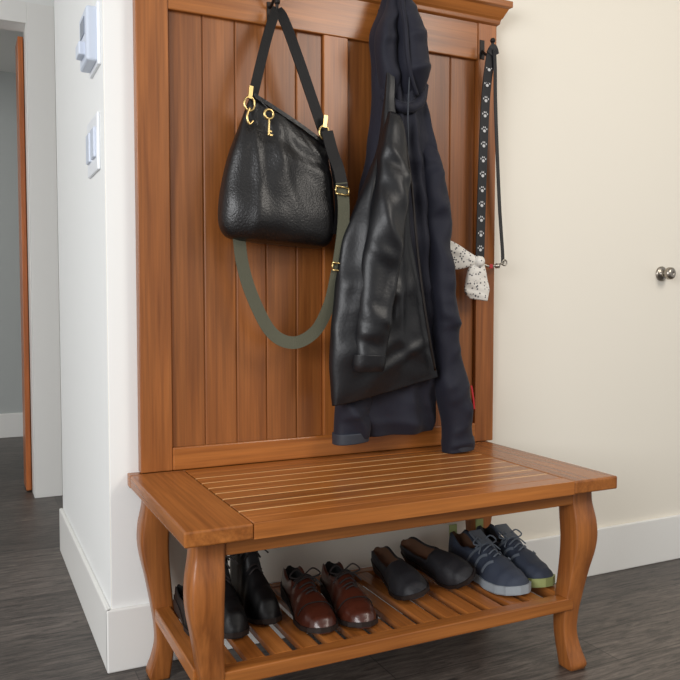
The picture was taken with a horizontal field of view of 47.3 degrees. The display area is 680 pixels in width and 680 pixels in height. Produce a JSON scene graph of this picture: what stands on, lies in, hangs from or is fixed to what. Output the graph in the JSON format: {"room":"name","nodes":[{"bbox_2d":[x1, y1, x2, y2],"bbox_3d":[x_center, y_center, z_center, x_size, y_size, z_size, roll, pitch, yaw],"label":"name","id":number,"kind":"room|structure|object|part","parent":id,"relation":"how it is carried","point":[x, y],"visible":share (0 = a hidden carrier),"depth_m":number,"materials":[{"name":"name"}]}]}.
{"room":"entryway","nodes":[
{"label":"entryway","id":0,"kind":"room"},
{"bbox_2d":[0,71,22,413],"bbox_3d":[-1.855,-0.612,5.850,7.000,2.600,0.100,-1,3,-26],"label":"wall","id":1,"kind":"structure","parent":0,"point":[10,307],"depth_m":5.55,"materials":[{"name":"grey paint"}]},
{"bbox_2d":[0,412,22,437],"bbox_3d":[-1.830,0.602,5.858,7.000,0.175,0.014,-1,3,-26],"label":"baseboard","id":2,"kind":"structure","parent":1,"relation":"attached to","point":[11,424],"depth_m":5.59,"materials":[{"name":"white"}]},
{"bbox_2d":[0,29,23,72],"bbox_3d":[-0.520,-1.853,3.600,7.500,0.100,5.400,-1,3,-26],"label":"ceiling","id":3,"kind":"structure","parent":0,"point":[8,38],"depth_m":5.00,"materials":[{"name":"white paint"}]},
{"bbox_2d":[0,0,62,494],"bbox_3d":[-1.019,-0.527,4.124,7.000,2.600,0.120,-1,3,-26],"label":"wall","id":4,"kind":"structure","parent":0,"point":[5,25],"depth_m":3.81,"materials":[{"name":"white paint"}]},
{"bbox_2d":[15,36,31,490],"bbox_3d":[-1.635,-0.375,4.011,0.026,2.292,0.180,-1,3,-26],"label":"door leaf","id":5,"kind":"structure","parent":4,"relation":"in","point":[19,43],"depth_m":3.94,"materials":[{"name":"brown wood"}]},
{"bbox_2d":[23,38,31,470],"bbox_3d":[-1.610,-0.376,4.023,0.025,2.292,0.180,-1,3,-26],"label":"bifold door","id":6,"kind":"structure","parent":4,"relation":"in","point":[23,38],"depth_m":3.96,"materials":[{"name":"brown wood"}]},
{"bbox_2d":[0,0,61,497],"bbox_3d":[-2.798,-0.395,3.258,3.039,2.420,0.140,-1,3,-26],"label":"trim","id":7,"kind":"structure","parent":4,"relation":"attached to","point":[38,19],"depth_m":3.83,"materials":[{"name":"white paint"}]},
{"bbox_2d":[54,0,149,608],"bbox_3d":[-0.791,-0.449,2.517,0.120,2.600,1.116,-1,3,-26],"label":"wall","id":8,"kind":"structure","parent":0,"point":[86,228],"depth_m":2.10,"materials":[{"name":"white paint"}]},
{"bbox_2d":[59,508,109,669],"bbox_3d":[-0.849,0.768,2.541,0.014,0.168,1.129,-1,3,-26],"label":"baseboard","id":9,"kind":"structure","parent":8,"relation":"attached to","point":[94,604],"depth_m":2.39,"materials":[{"name":"white"}]},
{"bbox_2d":[76,1,100,78],"bbox_3d":[-0.673,-0.797,2.059,0.050,0.160,0.150,-1,3,-26],"label":"thermostat","id":10,"kind":"object","parent":8,"relation":"attached to","point":[88,49],"visible":1,"depth_m":2.01,"materials":[{"name":"white plastic"}]},
{"bbox_3d":[-0.654,-0.797,2.069,0.008,0.160,0.150,-1,3,-26],"label":"plate","id":11,"kind":"part","parent":10,"relation":"part of","materials":[{"name":"white plastic"}]},
{"bbox_2d":[86,112,99,178],"bbox_3d":[-0.677,-0.529,2.121,0.015,0.150,0.180,-1,3,-26],"label":"light switch","id":12,"kind":"object","parent":8,"relation":"attached to","point":[93,128],"visible":1,"depth_m":2.07,"materials":[{"name":"white plastic"}]},
{"bbox_2d":[0,437,679,679],"bbox_3d":[0.307,0.902,2.022,7.500,0.050,9.200,-1,3,-26],"label":"floor","id":13,"kind":"structure","parent":0,"point":[628,621],"depth_m":2.29,"materials":[{"name":"wood"}]},
{"bbox_2d":[127,0,616,679],"bbox_3d":[0.102,-0.081,2.018,1.192,1.915,0.588,-1,3,-26],"label":"bench","id":14,"kind":"object","parent":13,"relation":"on","point":[237,454],"visible":0.8,"depth_m":2.07,"materials":[{"name":"brown wood"}]},
{"bbox_3d":[-0.479,0.632,2.017,0.082,0.491,0.082,-1,3,-26],"label":"leg","id":15,"kind":"part","parent":14,"relation":"part of","materials":[{"name":"brown wood"}]},
{"bbox_2d":[173,584,189,635],"bbox_3d":[-0.365,0.655,1.891,0.056,0.066,0.232,-1,3,-26],"label":"shoe","id":16,"kind":"object","parent":14,"relation":"on","point":[179,609],"visible":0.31,"depth_m":1.92,"materials":[{"name":"black leather"}]},
{"bbox_3d":[-0.281,0.651,1.625,0.082,0.491,0.082,-1,3,-26],"label":"leg","id":17,"kind":"part","parent":14,"relation":"part of","materials":[{"name":"brown wood"}]},
{"bbox_2d":[224,554,249,638],"bbox_3d":[-0.290,0.568,1.901,0.089,0.239,0.273,-1,3,-24],"label":"boot","id":18,"kind":"object","parent":14,"relation":"on","point":[236,625],"visible":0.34,"depth_m":1.81,"materials":[{"name":"black leather"}]},
{"bbox_2d":[230,550,281,624],"bbox_3d":[-0.222,0.562,1.978,0.089,0.243,0.273,-1,3,-26],"label":"boot","id":19,"kind":"object","parent":14,"relation":"on","point":[260,603],"visible":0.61,"depth_m":1.92,"materials":[{"name":"black leather"}]},
{"bbox_3d":[-0.192,-0.895,2.125,0.018,0.060,0.004,-1,3,-26],"label":"hook plate","id":20,"kind":"part","parent":14,"relation":"part of","materials":[{"name":"black metal"}]},
{"bbox_2d":[218,6,349,348],"bbox_3d":[-0.154,-0.433,2.078,0.346,0.916,0.144,-1,3,-26],"label":"leather handbag","id":21,"kind":"object","parent":14,"relation":"hanging from","point":[277,187],"visible":0.99,"depth_m":2.04,"materials":[{"name":"black leather"}]},
{"bbox_3d":[-0.196,-0.757,2.043,0.023,0.269,0.117,2,4,39],"label":"handle","id":22,"kind":"part","parent":21,"relation":"part of","materials":[{"name":"black leather"}]},
{"bbox_3d":[-0.183,-0.547,1.997,0.008,0.044,0.009,-1,3,-26],"label":"key stem","id":23,"kind":"part","parent":21,"relation":"part of","materials":[{"name":"gold metal"}]},
{"bbox_3d":[-0.102,-0.712,2.089,0.157,0.363,0.022,0,3,-7],"label":"handle","id":24,"kind":"part","parent":21,"relation":"part of","materials":[{"name":"black leather"}]},
{"bbox_2d":[280,565,337,633],"bbox_3d":[-0.085,0.631,1.951,0.102,0.108,0.308,-1,3,-20],"label":"shoe","id":25,"kind":"object","parent":14,"relation":"on","point":[311,612],"visible":1,"depth_m":1.89,"materials":[{"name":"leather"}]},
{"bbox_2d":[320,561,377,628],"bbox_3d":[0.015,0.629,1.984,0.102,0.108,0.308,-1,3,-18],"label":"shoe","id":26,"kind":"object","parent":14,"relation":"on","point":[351,606],"visible":0.98,"depth_m":1.92,"materials":[{"name":"leather"}]},
{"bbox_2d":[329,72,437,405],"bbox_3d":[0.140,-0.357,2.144,0.341,1.067,0.135,-2,3,-35],"label":"leather jacket","id":27,"kind":"object","parent":14,"relation":"hanging from","point":[380,339],"visible":0.98,"depth_m":2.10,"materials":[{"name":"black leather"}]},
{"bbox_2d":[371,546,429,600],"bbox_3d":[0.164,0.637,2.134,0.104,0.078,0.289,-1,3,-15],"label":"shoe","id":28,"kind":"object","parent":14,"relation":"on","point":[403,582],"visible":1,"depth_m":2.06,"materials":[{"name":"black leather"}]},
{"bbox_2d":[332,0,474,453],"bbox_3d":[0.193,-0.337,2.242,0.449,1.355,0.168,-1,3,-26],"label":"hooded jacket","id":29,"kind":"object","parent":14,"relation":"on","point":[398,45],"visible":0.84,"depth_m":2.23,"materials":[{"name":"blue fabric"}]},
{"bbox_2d":[374,0,400,94],"bbox_3d":[0.137,-0.836,2.183,0.074,0.337,0.076,-1,3,-26],"label":"hood","id":30,"kind":"object","parent":29,"relation":"attached to","point":[387,24],"depth_m":2.17,"materials":[{"name":"blue fabric"}]},
{"bbox_2d":[397,0,430,96],"bbox_3d":[0.204,-0.848,2.197,0.097,0.330,0.122,-1,3,-26],"label":"hood","id":31,"kind":"object","parent":29,"relation":"attached to","point":[413,62],"depth_m":2.16,"materials":[{"name":"blue fabric"}]},
{"bbox_3d":[-0.011,-1.014,2.205,1.192,0.070,0.074,-1,3,-26],"label":"crown moulding","id":32,"kind":"part","parent":14,"relation":"part of","materials":[{"name":"brown wood"}]},
{"bbox_2d":[400,537,475,588],"bbox_3d":[0.278,0.629,2.201,0.096,0.088,0.283,-2,3,-32],"label":"shoe","id":33,"kind":"object","parent":14,"relation":"on","point":[447,569],"visible":0.99,"depth_m":2.14,"materials":[{"name":"black leather"}]},
{"bbox_3d":[0.438,0.610,2.459,0.082,0.491,0.082,-1,3,-26],"label":"leg","id":34,"kind":"part","parent":14,"relation":"part of","materials":[{"name":"brown wood"}]},
{"bbox_3d":[0.445,-0.910,2.433,0.018,0.060,0.004,-1,3,-26],"label":"hook plate","id":35,"kind":"part","parent":14,"relation":"part of","materials":[{"name":"black metal"}]},
{"bbox_2d":[448,524,530,595],"bbox_3d":[0.412,0.611,2.186,0.115,0.125,0.321,-1,3,-28],"label":"shoe","id":36,"kind":"object","parent":14,"relation":"on","point":[497,574],"visible":0.98,"depth_m":2.14,"materials":[{"name":"blue fabric"}]},
{"bbox_2d":[475,44,506,268],"bbox_3d":[0.484,-0.567,2.421,0.120,0.686,0.044,-1,3,-26],"label":"leash","id":37,"kind":"object","parent":14,"relation":"hanging from","point":[490,68],"visible":0.97,"depth_m":2.42,"materials":[{"name":"black"}]},
{"bbox_2d":[450,241,488,300],"bbox_3d":[0.393,-0.212,2.384,0.166,0.185,0.042,-1,3,-26],"label":"dotted bandana","id":38,"kind":"object","parent":37,"relation":"hanging from","point":[476,287],"visible":0.85,"depth_m":2.39,"materials":[{"name":"fabric"}]},
{"bbox_2d":[476,518,554,587],"bbox_3d":[0.497,0.608,2.244,0.109,0.125,0.321,-1,3,-26],"label":"shoe","id":39,"kind":"object","parent":14,"relation":"on","point":[527,561],"visible":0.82,"depth_m":2.19,"materials":[{"name":"blue fabric"}]},
{"bbox_3d":[0.627,0.629,2.068,0.082,0.491,0.082,-1,3,-26],"label":"leg","id":40,"kind":"part","parent":14,"relation":"part of","materials":[{"name":"brown wood"}]},
{"bbox_2d":[102,0,679,608],"bbox_3d":[1.422,-0.474,3.034,4.554,2.600,0.120,-1,3,-26],"label":"wall","id":41,"kind":"structure","parent":0,"point":[586,345],"depth_m":2.70,"materials":[{"name":"white paint"}]},
{"bbox_2d":[106,514,679,672],"bbox_3d":[1.444,0.744,3.030,4.569,0.168,0.014,-1,3,-26],"label":"baseboard","id":42,"kind":"structure","parent":41,"relation":"attached to","point":[130,629],"depth_m":2.69,"materials":[{"name":"white"}]},
{"bbox_2d":[656,266,675,280],"bbox_3d":[1.196,-0.243,2.838,0.054,0.054,0.055,-1,3,-26],"label":"door knob","id":43,"kind":"object","parent":41,"relation":"attached to","point":[662,273],"visible":1,"depth_m":2.82,"materials":[{"name":"silver metal"}]}
]}

